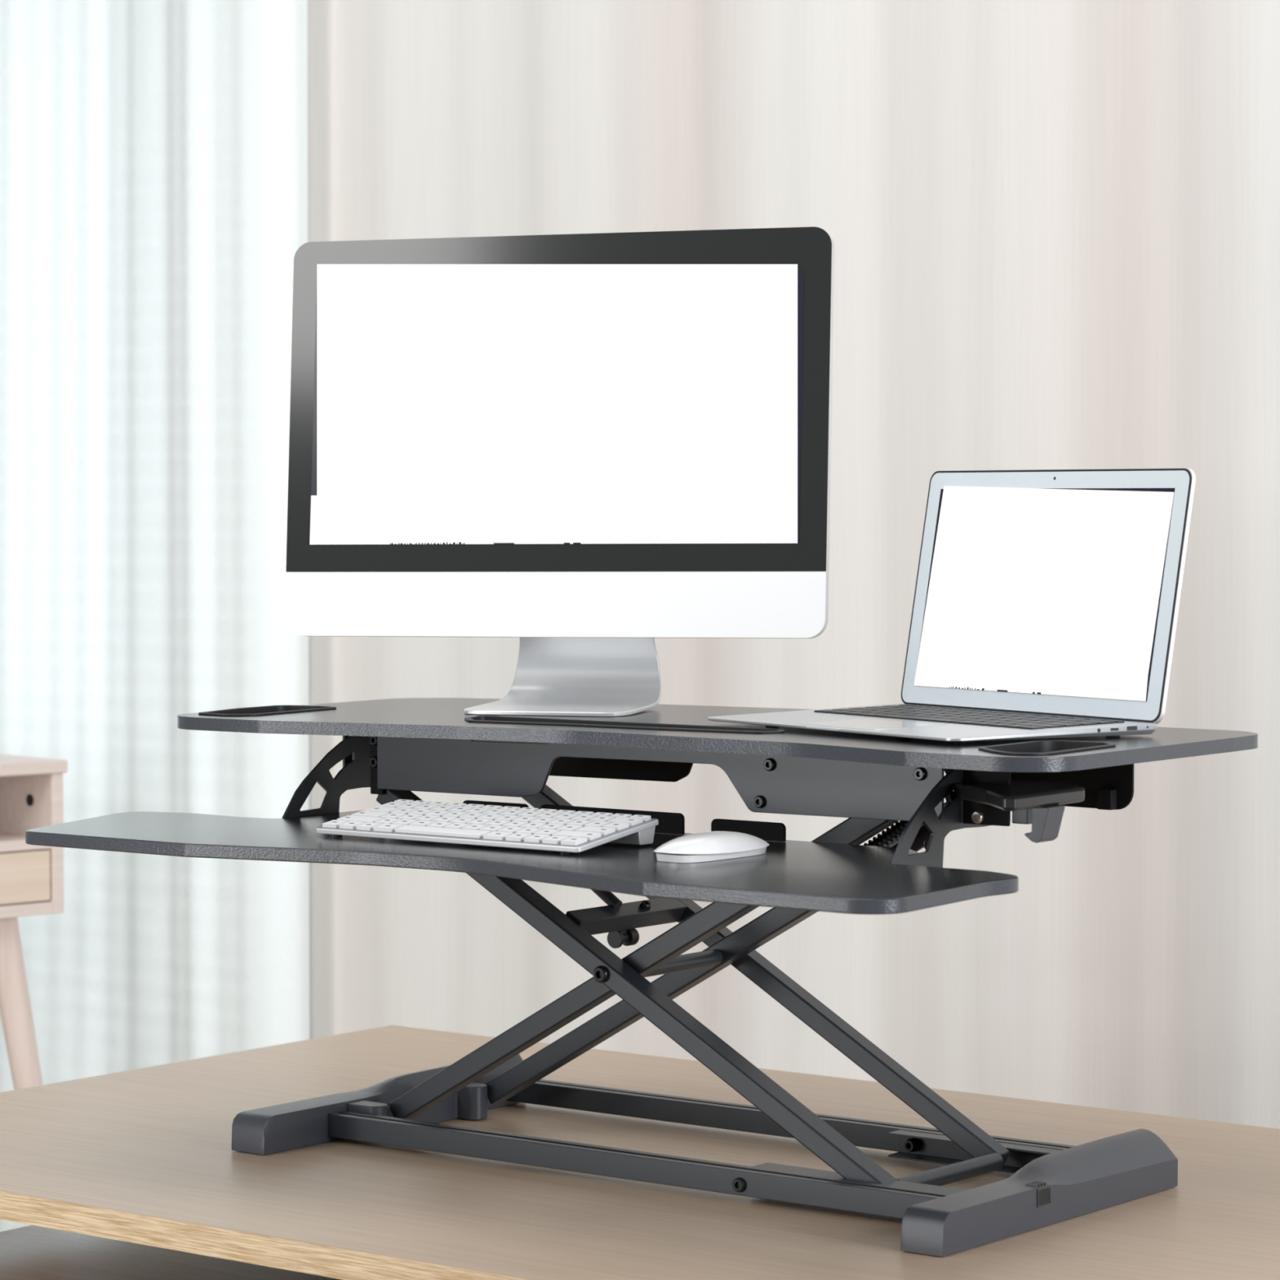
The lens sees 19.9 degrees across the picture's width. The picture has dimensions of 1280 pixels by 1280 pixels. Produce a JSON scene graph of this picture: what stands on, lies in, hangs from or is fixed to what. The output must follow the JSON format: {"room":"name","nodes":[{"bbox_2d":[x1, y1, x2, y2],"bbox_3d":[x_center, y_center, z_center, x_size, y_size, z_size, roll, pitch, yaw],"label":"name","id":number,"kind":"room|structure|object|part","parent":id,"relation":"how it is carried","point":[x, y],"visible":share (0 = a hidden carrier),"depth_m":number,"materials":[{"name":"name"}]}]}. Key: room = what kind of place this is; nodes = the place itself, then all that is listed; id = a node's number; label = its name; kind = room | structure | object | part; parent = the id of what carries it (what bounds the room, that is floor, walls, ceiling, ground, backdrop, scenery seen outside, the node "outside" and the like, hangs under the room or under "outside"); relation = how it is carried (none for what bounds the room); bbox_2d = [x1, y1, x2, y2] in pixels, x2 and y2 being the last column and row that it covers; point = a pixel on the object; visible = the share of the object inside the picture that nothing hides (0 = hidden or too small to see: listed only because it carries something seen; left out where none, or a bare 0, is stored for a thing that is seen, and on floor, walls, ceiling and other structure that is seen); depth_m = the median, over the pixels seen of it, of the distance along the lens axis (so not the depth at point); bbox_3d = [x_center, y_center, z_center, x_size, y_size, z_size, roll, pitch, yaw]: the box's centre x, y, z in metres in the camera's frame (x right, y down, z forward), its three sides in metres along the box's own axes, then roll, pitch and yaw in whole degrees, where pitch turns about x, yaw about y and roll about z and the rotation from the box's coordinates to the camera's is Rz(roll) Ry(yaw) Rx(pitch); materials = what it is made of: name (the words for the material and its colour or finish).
{"room":"home office","nodes":[
{"label":"home office","id":0,"kind":"room"},
{"bbox_3d":[-1.613,1.248,3.024,6.800,0.050,6.400,2,3,38],"label":"floor","id":1,"kind":"structure","parent":0,"visible":0},
{"bbox_2d":[0,754,67,1089],"bbox_3d":[-1.317,0.663,4.971,1.097,0.974,0.434,-2,3,-43],"label":"side table","id":2,"kind":"object","parent":1,"relation":"on","point":[32,876],"visible":0.81,"depth_m":5.13,"materials":[{"name":"brown wood"}]},
{"bbox_3d":[-0.851,0.762,5.173,0.158,0.761,0.048,-1,2,-21],"label":"leg","id":3,"kind":"part","parent":2,"relation":"part of","materials":[{"name":"brown wood"}]},
{"bbox_3d":[-1.282,0.340,4.921,0.957,0.072,0.298,-2,3,-43],"label":"drawer","id":4,"kind":"part","parent":2,"relation":"part of","materials":[{"name":"brown wood"}]},
{"bbox_3d":[-0.963,0.281,5.296,0.019,0.198,0.420,-2,3,-43],"label":"panel","id":5,"kind":"part","parent":2,"relation":"part of","materials":[{"name":"brown wood"}]},
{"bbox_2d":[0,0,309,1231],"bbox_3d":[-1.300,-0.233,5.764,2.085,2.660,0.045,2,3,38],"label":"sheer curtain","id":6,"kind":"object","parent":1,"relation":"on","point":[153,153],"visible":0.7,"depth_m":5.32,"materials":[{"name":"white fabric"}]},
{"bbox_2d":[0,1025,1279,1279],"bbox_3d":[0.192,0.843,3.150,1.912,0.750,0.941,2,3,38],"label":"desk","id":7,"kind":"object","parent":1,"relation":"on","point":[136,1174],"visible":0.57,"depth_m":3.16,"materials":[{"name":"beige wood"}]},
{"bbox_2d":[0,1225,342,1279],"bbox_3d":[0.097,0.576,3.142,1.466,0.015,0.785,2,3,38],"label":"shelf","id":8,"kind":"object","parent":7,"relation":"attached to","point":[31,1252],"depth_m":3.30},
{"bbox_2d":[25,697,1257,1257],"bbox_3d":[-0.009,0.270,3.159,0.978,0.394,0.640,2,3,38],"label":"desk converter","id":9,"kind":"object","parent":7,"relation":"on","point":[394,748],"visible":1,"depth_m":3.11,"materials":[{"name":"black metal"}]},
{"bbox_3d":[-0.256,0.104,3.409,0.003,0.054,0.062,2,3,38],"label":"corner plate","id":10,"kind":"part","parent":9,"relation":"part of","materials":[{"name":"black metal"}]},
{"bbox_2d":[347,1100,388,1116],"bbox_3d":[-0.249,0.443,3.358,0.036,0.032,0.022,2,3,38],"label":"bumper cover","id":11,"kind":"object","parent":9,"relation":"attached to","point":[356,1108],"depth_m":3.35,"materials":[{"name":"grey plastic"}]},
{"bbox_3d":[-0.239,0.111,3.322,0.015,0.060,0.003,2,3,38],"label":"corner plate","id":12,"kind":"part","parent":9,"relation":"part of","materials":[{"name":"black metal"}]},
{"bbox_2d":[457,1082,487,1119],"bbox_3d":[-0.162,0.439,3.471,0.036,0.032,0.022,2,3,38],"label":"bumper cover","id":13,"kind":"object","parent":9,"relation":"attached to","point":[472,1100],"depth_m":3.46,"materials":[{"name":"grey plastic"}]},
{"bbox_2d":[315,799,658,854],"bbox_3d":[-0.130,0.156,3.067,0.286,0.025,0.110,2,3,37],"label":"keyboard","id":14,"kind":"object","parent":9,"relation":"on","point":[566,832],"visible":1,"depth_m":3.04,"materials":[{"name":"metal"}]},
{"bbox_3d":[-0.129,0.153,3.255,0.075,0.017,0.004,2,3,38],"label":"upright plate","id":15,"kind":"part","parent":9,"relation":"part of","materials":[{"name":"black metal"}]},
{"bbox_2d":[25,810,1018,914],"bbox_3d":[-0.105,0.176,3.042,0.965,0.012,0.342,2,3,38],"label":"keyboard tray","id":16,"kind":"object","parent":9,"relation":"on","point":[832,873],"depth_m":2.93,"materials":[{"name":"black laminate"}]},
{"bbox_2d":[284,226,835,716],"bbox_3d":[-0.080,-0.157,3.391,0.530,0.445,0.174,1,2,17],"label":"desktop computer","id":17,"kind":"object","parent":9,"relation":"on","point":[587,450],"visible":1,"depth_m":3.38,"materials":[{"name":"white glass"}]},
{"bbox_3d":[-0.043,0.219,3.296,0.064,0.048,0.011,2,3,38],"label":"link rod","id":18,"kind":"part","parent":9,"relation":"part of","materials":[{"name":"black metal"}]},
{"bbox_3d":[-0.025,0.156,3.175,0.158,0.018,0.004,2,3,38],"label":"upright plate","id":19,"kind":"part","parent":9,"relation":"part of","materials":[{"name":"black metal"}]},
{"bbox_3d":[-0.013,0.297,3.174,0.558,0.320,0.025,2,3,38],"label":"scissor arm","id":20,"kind":"part","parent":9,"relation":"part of"},
{"bbox_3d":[-0.008,0.452,3.141,0.686,0.021,0.025,2,3,38],"label":"rail","id":21,"kind":"part","parent":9,"relation":"part of","materials":[{"name":"black metal"}]},
{"bbox_3d":[0.001,0.283,3.193,0.574,0.338,0.020,2,3,38],"label":"scissor arm","id":22,"kind":"part","parent":9,"relation":"part of"},
{"bbox_2d":[653,831,768,862],"bbox_3d":[0.058,0.164,2.932,0.059,0.020,0.120,2,3,39],"label":"mouse","id":23,"kind":"object","parent":9,"relation":"on","point":[711,846],"visible":1,"depth_m":2.90,"materials":[{"name":"white plastic"}]},
{"bbox_3d":[0.083,0.279,3.301,0.574,0.338,0.020,2,3,38],"label":"scissor arm","id":24,"kind":"part","parent":9,"relation":"part of"},
{"bbox_2d":[177,697,1257,772],"bbox_3d":[0.058,0.079,3.221,0.951,0.012,0.444,2,3,38],"label":"countertop","id":25,"kind":"structure","parent":9,"relation":"on","point":[406,717],"depth_m":3.07,"materials":[{"name":"black laminate"}]},
{"bbox_3d":[0.092,0.161,3.085,0.076,0.015,0.004,2,3,38],"label":"upright plate","id":26,"kind":"part","parent":9,"relation":"part of","materials":[{"name":"black metal"}]},
{"bbox_3d":[0.099,0.292,3.317,0.548,0.321,0.020,2,3,38],"label":"scissor arm","id":27,"kind":"part","parent":9,"relation":"part of"},
{"bbox_3d":[0.146,0.444,3.341,0.686,0.021,0.024,2,3,38],"label":"rail","id":28,"kind":"part","parent":9,"relation":"part of","materials":[{"name":"black metal"}]},
{"bbox_2d":[707,467,1195,742],"bbox_3d":[0.260,-0.035,3.116,0.260,0.223,0.350,-1,3,-34],"label":"laptop","id":29,"kind":"object","parent":9,"relation":"on","point":[1046,604],"visible":1,"depth_m":3.15,"materials":[{"name":"grey"}]},
{"bbox_3d":[0.350,-0.042,3.177,0.041,0.214,0.350,-1,3,-34],"label":"lid","id":30,"kind":"part","parent":29,"relation":"part of","materials":[{"name":"metal"}]},
{"bbox_3d":[0.279,0.122,2.943,0.044,0.054,0.003,2,3,38],"label":"corner plate","id":31,"kind":"part","parent":9,"relation":"part of","materials":[{"name":"black metal"}]},
{"bbox_3d":[0.290,0.123,2.904,0.108,0.012,0.148,2,3,38],"label":"release handle","id":32,"kind":"part","parent":9,"relation":"part of","materials":[{"name":"black plastic"}]},
{"bbox_2d":[307,0,1279,1128],"bbox_3d":[0.938,-0.167,4.121,3.563,2.665,0.021,2,3,38],"label":"linen curtain","id":33,"kind":"object","parent":1,"relation":"on","point":[1053,225],"visible":0.45,"depth_m":4.55,"materials":[{"name":"beige fabric"}]}
]}

